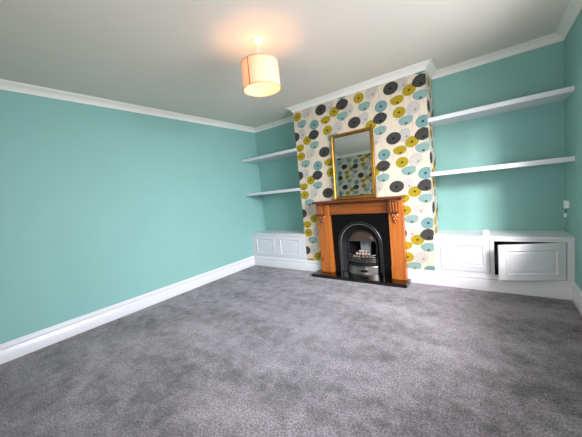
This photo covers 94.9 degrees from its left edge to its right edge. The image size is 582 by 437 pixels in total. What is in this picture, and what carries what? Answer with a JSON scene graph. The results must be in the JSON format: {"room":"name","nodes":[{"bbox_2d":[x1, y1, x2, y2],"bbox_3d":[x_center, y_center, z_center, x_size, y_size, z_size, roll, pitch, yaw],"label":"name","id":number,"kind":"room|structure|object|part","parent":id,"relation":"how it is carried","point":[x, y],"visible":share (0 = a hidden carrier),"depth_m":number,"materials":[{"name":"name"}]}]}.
{"room":"living room","nodes":[
{"label":"living room","id":0,"kind":"room"},
{"bbox_2d":[0,89,265,343],"bbox_3d":[-1.719,-0.152,3.344,0.001,2.400,4.000,-2,7,37],"label":"wall","id":1,"kind":"structure","parent":0,"point":[101,207],"depth_m":2.93,"materials":[{"name":"teal paint"}]},
{"bbox_2d":[0,256,254,364],"bbox_3d":[-1.712,0.982,3.292,0.020,0.162,3.618,-2,7,37],"label":"baseboard","id":2,"kind":"structure","parent":1,"relation":"attached to","point":[16,348],"depth_m":2.88,"materials":[{"name":"white paint"}]},
{"bbox_2d":[0,79,254,132],"bbox_3d":[-1.808,-1.309,3.212,0.071,0.066,4.000,-2,7,37],"label":"trim","id":3,"kind":"structure","parent":1,"relation":"attached to","point":[7,85],"depth_m":2.92,"materials":[{"name":"paint"}]},
{"bbox_2d":[0,0,569,127],"bbox_3d":[-0.257,-1.388,2.046,3.955,0.001,4.000,-2,7,37],"label":"ceiling","id":4,"kind":"structure","parent":0,"point":[177,56],"depth_m":2.13,"materials":[{"name":"paint"}]},
{"bbox_2d":[241,37,280,96],"bbox_3d":[-0.246,-1.205,2.100,0.301,0.374,0.301,-2,7,37],"label":"pendant lamp","id":5,"kind":"object","parent":4,"relation":"hanging from","point":[260,72],"visible":1,"depth_m":2.01,"materials":[{"name":"beige fabric"}]},
{"bbox_3d":[-0.237,-1.122,2.108,0.294,0.206,0.294,-2,7,37],"label":"lamp shade","id":6,"kind":"part","parent":5,"relation":"part of","materials":[{"name":"white fabric"}]},
{"bbox_2d":[0,265,581,436],"bbox_3d":[-0.016,0.989,2.273,3.955,0.001,4.000,-2,7,37],"label":"floor","id":7,"kind":"structure","parent":0,"point":[255,350],"depth_m":1.84,"materials":[{"name":"grey carpet"}]},
{"bbox_2d":[251,230,306,259],"bbox_3d":[-0.113,0.434,4.521,1.132,0.432,0.388,-2,7,37],"label":"base cabinet","id":8,"kind":"object","parent":7,"relation":"on","point":[291,244],"visible":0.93,"depth_m":4.35,"materials":[{"name":"white paint"}]},
{"bbox_3d":[-0.432,0.460,4.536,0.493,0.335,0.024,-2,7,37],"label":"door","id":9,"kind":"part","parent":8,"relation":"part of","materials":[{"name":"white paint"}]},
{"bbox_2d":[251,230,304,234],"bbox_3d":[-0.134,0.230,4.502,1.132,0.020,0.388,-2,7,37],"label":"countertop","id":10,"kind":"structure","parent":8,"relation":"on","point":[264,232],"depth_m":4.44,"materials":[{"name":"white paint"}]},
{"bbox_3d":[-0.013,0.447,4.222,0.500,0.335,0.024,-2,7,37],"label":"door","id":11,"kind":"part","parent":8,"relation":"part of","materials":[{"name":"white paint"}]},
{"bbox_2d":[312,269,410,287],"bbox_3d":[0.865,0.765,3.467,1.255,0.042,0.232,-2,7,37],"label":"hearth slab","id":12,"kind":"object","parent":7,"relation":"on","point":[346,276],"visible":0.97,"depth_m":3.36,"materials":[{"name":"black stone"}]},
{"bbox_2d":[312,195,407,279],"bbox_3d":[0.855,0.245,3.430,1.178,0.997,0.162,-2,7,37],"label":"fireplace surround","id":13,"kind":"object","parent":12,"relation":"on","point":[392,205],"visible":1,"depth_m":3.27,"materials":[{"name":"orange wood"}]},
{"bbox_3d":[0.491,0.269,3.749,0.188,0.962,0.090,-2,7,37],"label":"leg","id":14,"kind":"part","parent":13,"relation":"part of","materials":[{"name":"orange wood"}]},
{"bbox_2d":[331,126,376,199],"bbox_3d":[0.781,-0.674,3.387,0.560,0.848,0.069,-2,7,37],"label":"mirror","id":15,"kind":"object","parent":13,"relation":"on","point":[353,157],"visible":0.97,"depth_m":3.38,"materials":[{"name":"gold metal"}]},
{"bbox_2d":[312,195,404,203],"bbox_3d":[0.806,-0.234,3.384,1.178,0.029,0.162,-2,7,37],"label":"mantel shelf","id":16,"kind":"object","parent":13,"relation":"attached to","point":[399,197],"depth_m":3.26,"materials":[{"name":"brown wood"}]},
{"bbox_3d":[0.821,-0.209,3.408,1.136,0.028,0.113,-2,7,37],"label":"bed moulding","id":17,"kind":"part","parent":13,"relation":"part of","materials":[{"name":"brown wood"}]},
{"bbox_3d":[1.268,0.246,3.168,0.167,0.962,0.090,-2,7,37],"label":"leg","id":18,"kind":"part","parent":13,"relation":"part of","materials":[{"name":"orange wood"}]},
{"bbox_2d":[331,213,391,276],"bbox_3d":[0.979,0.317,3.581,0.790,0.802,0.320,-2,7,37],"label":"fireplace insert","id":19,"kind":"object","parent":12,"relation":"on","point":[352,233],"visible":0.98,"depth_m":3.51,"materials":[{"name":"black metal"}]},
{"bbox_2d":[349,232,374,241],"bbox_3d":[0.928,0.234,3.519,0.352,0.127,0.027,-2,7,37],"label":"hood","id":20,"kind":"object","parent":19,"relation":"attached to","point":[353,236],"depth_m":3.51,"materials":[{"name":"metal"}]},
{"bbox_2d":[433,230,574,281],"bbox_3d":[2.108,0.352,2.751,1.098,0.483,0.555,-2,7,37],"label":"base cabinet","id":21,"kind":"object","parent":7,"relation":"on","point":[505,254],"depth_m":2.55,"materials":[{"name":"white paint"}]},
{"bbox_3d":[1.838,0.390,2.837,0.436,0.340,0.024,-2,7,37],"label":"door","id":22,"kind":"part","parent":21,"relation":"part of","materials":[{"name":"white paint"}]},
{"bbox_3d":[2.019,0.141,2.772,0.066,0.051,0.066,-2,7,37],"label":"plastic cap","id":23,"kind":"part","parent":21,"relation":"part of","materials":[{"name":"white plastic"}]},
{"bbox_3d":[2.270,0.342,2.969,1.094,0.394,0.010,-2,7,37],"label":"panel","id":24,"kind":"part","parent":21,"relation":"part of","materials":[{"name":"white wood"}]},
{"bbox_2d":[433,230,574,239],"bbox_3d":[2.139,0.162,2.800,1.098,0.020,0.388,-2,7,37],"label":"countertop","id":25,"kind":"structure","parent":21,"relation":"on","point":[500,234],"depth_m":2.69,"materials":[{"name":"white paint"}]},
{"bbox_3d":[2.208,0.402,2.453,0.509,0.340,0.024,-4,6,17],"label":"door","id":26,"kind":"part","parent":21,"relation":"part of","materials":[{"name":"white paint"}]},
{"bbox_2d":[293,70,438,270],"bbox_3d":[0.946,-0.445,3.587,1.729,2.400,0.384,-2,7,37],"label":"wall","id":27,"kind":"structure","parent":0,"point":[398,111],"depth_m":3.13,"materials":[{"name":"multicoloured paper"}]},
{"bbox_2d":[254,256,321,271],"bbox_3d":[-0.086,0.721,4.301,1.425,0.162,0.020,-2,7,37],"label":"baseboard","id":28,"kind":"structure","parent":27,"relation":"attached to","point":[298,264],"depth_m":4.26,"materials":[{"name":"white paint"}]},
{"bbox_2d":[286,59,430,112],"bbox_3d":[0.696,-1.570,3.297,1.867,0.066,0.071,-2,7,37],"label":"trim","id":29,"kind":"structure","parent":27,"relation":"attached to","point":[421,66],"depth_m":3.17,"materials":[{"name":"paint"}]},
{"bbox_2d":[425,59,436,79],"bbox_3d":[1.527,-1.617,2.911,0.071,0.066,0.453,-2,7,37],"label":"trim","id":30,"kind":"structure","parent":27,"relation":"attached to","point":[431,69],"depth_m":2.90,"materials":[{"name":"paint"}]},
{"bbox_2d":[408,268,573,299],"bbox_3d":[1.954,0.661,2.774,1.387,0.162,0.020,-2,7,37],"label":"baseboard","id":31,"kind":"structure","parent":27,"relation":"attached to","point":[540,288],"depth_m":2.70,"materials":[{"name":"white paint"}]},
{"bbox_2d":[255,40,564,229],"bbox_3d":[1.046,-0.470,3.749,3.955,2.400,0.001,-2,7,37],"label":"wall","id":32,"kind":"structure","parent":0,"point":[529,197],"depth_m":2.87,"materials":[{"name":"teal paint"}]},
{"bbox_2d":[242,148,296,162],"bbox_3d":[-0.265,-1.014,4.376,1.132,0.043,0.405,-2,7,37],"label":"shelf","id":33,"kind":"object","parent":32,"relation":"attached to","point":[291,152],"visible":0.76,"depth_m":4.29,"materials":[{"name":"white paint"}]},
{"bbox_2d":[246,188,300,195],"bbox_3d":[-0.203,-0.446,4.437,1.132,0.043,0.390,-2,7,37],"label":"shelf","id":34,"kind":"object","parent":32,"relation":"attached to","point":[293,189],"visible":0.76,"depth_m":4.25,"materials":[{"name":"white paint"}]},
{"bbox_2d":[255,116,293,132],"bbox_3d":[-0.222,-1.588,4.457,1.132,0.066,0.071,-2,7,37],"label":"trim","id":35,"kind":"structure","parent":32,"relation":"attached to","point":[288,119],"depth_m":4.50,"materials":[{"name":"paint"}]},
{"bbox_2d":[432,33,562,79],"bbox_3d":[2.051,-1.655,2.755,1.098,0.066,0.071,-2,7,37],"label":"trim","id":36,"kind":"structure","parent":32,"relation":"attached to","point":[546,40],"depth_m":2.71,"materials":[{"name":"paint"}]},
{"bbox_2d":[428,85,574,126],"bbox_3d":[2.014,-1.089,2.684,1.098,0.043,0.382,-2,7,37],"label":"shelf","id":37,"kind":"object","parent":32,"relation":"attached to","point":[557,95],"visible":1,"depth_m":2.56,"materials":[{"name":"white paint"}]},
{"bbox_2d":[430,156,574,175],"bbox_3d":[2.072,-0.520,2.738,1.098,0.043,0.382,-2,7,37],"label":"shelf","id":38,"kind":"object","parent":32,"relation":"attached to","point":[571,158],"visible":1,"depth_m":2.53,"materials":[{"name":"white paint"}]},
{"bbox_2d":[564,10,581,290],"bbox_3d":[1.534,-0.249,0.909,0.220,2.400,4.000,-2,7,37],"label":"wall","id":39,"kind":"structure","parent":0,"point":[573,40],"depth_m":2.25,"materials":[{"name":"teal paint"}]},
{"bbox_2d":[564,200,568,216],"bbox_3d":[2.562,-0.088,2.487,0.033,0.158,0.062,-2,7,37],"label":"wall switch","id":40,"kind":"object","parent":39,"relation":"attached to","point":[566,202],"visible":1,"depth_m":2.48,"materials":[{"name":"white plastic"}]},
{"bbox_2d":[555,0,581,39],"bbox_3d":[1.301,-1.401,0.886,0.071,0.066,4.000,-2,7,37],"label":"trim","id":41,"kind":"structure","parent":39,"relation":"attached to","point":[574,7],"depth_m":2.16,"materials":[{"name":"paint"}]},
{"bbox_2d":[572,282,581,314],"bbox_3d":[1.437,0.888,0.934,0.020,0.162,3.618,-2,7,37],"label":"baseboard","id":42,"kind":"structure","parent":39,"relation":"attached to","point":[576,291],"depth_m":2.23,"materials":[{"name":"white paint"}]}
]}

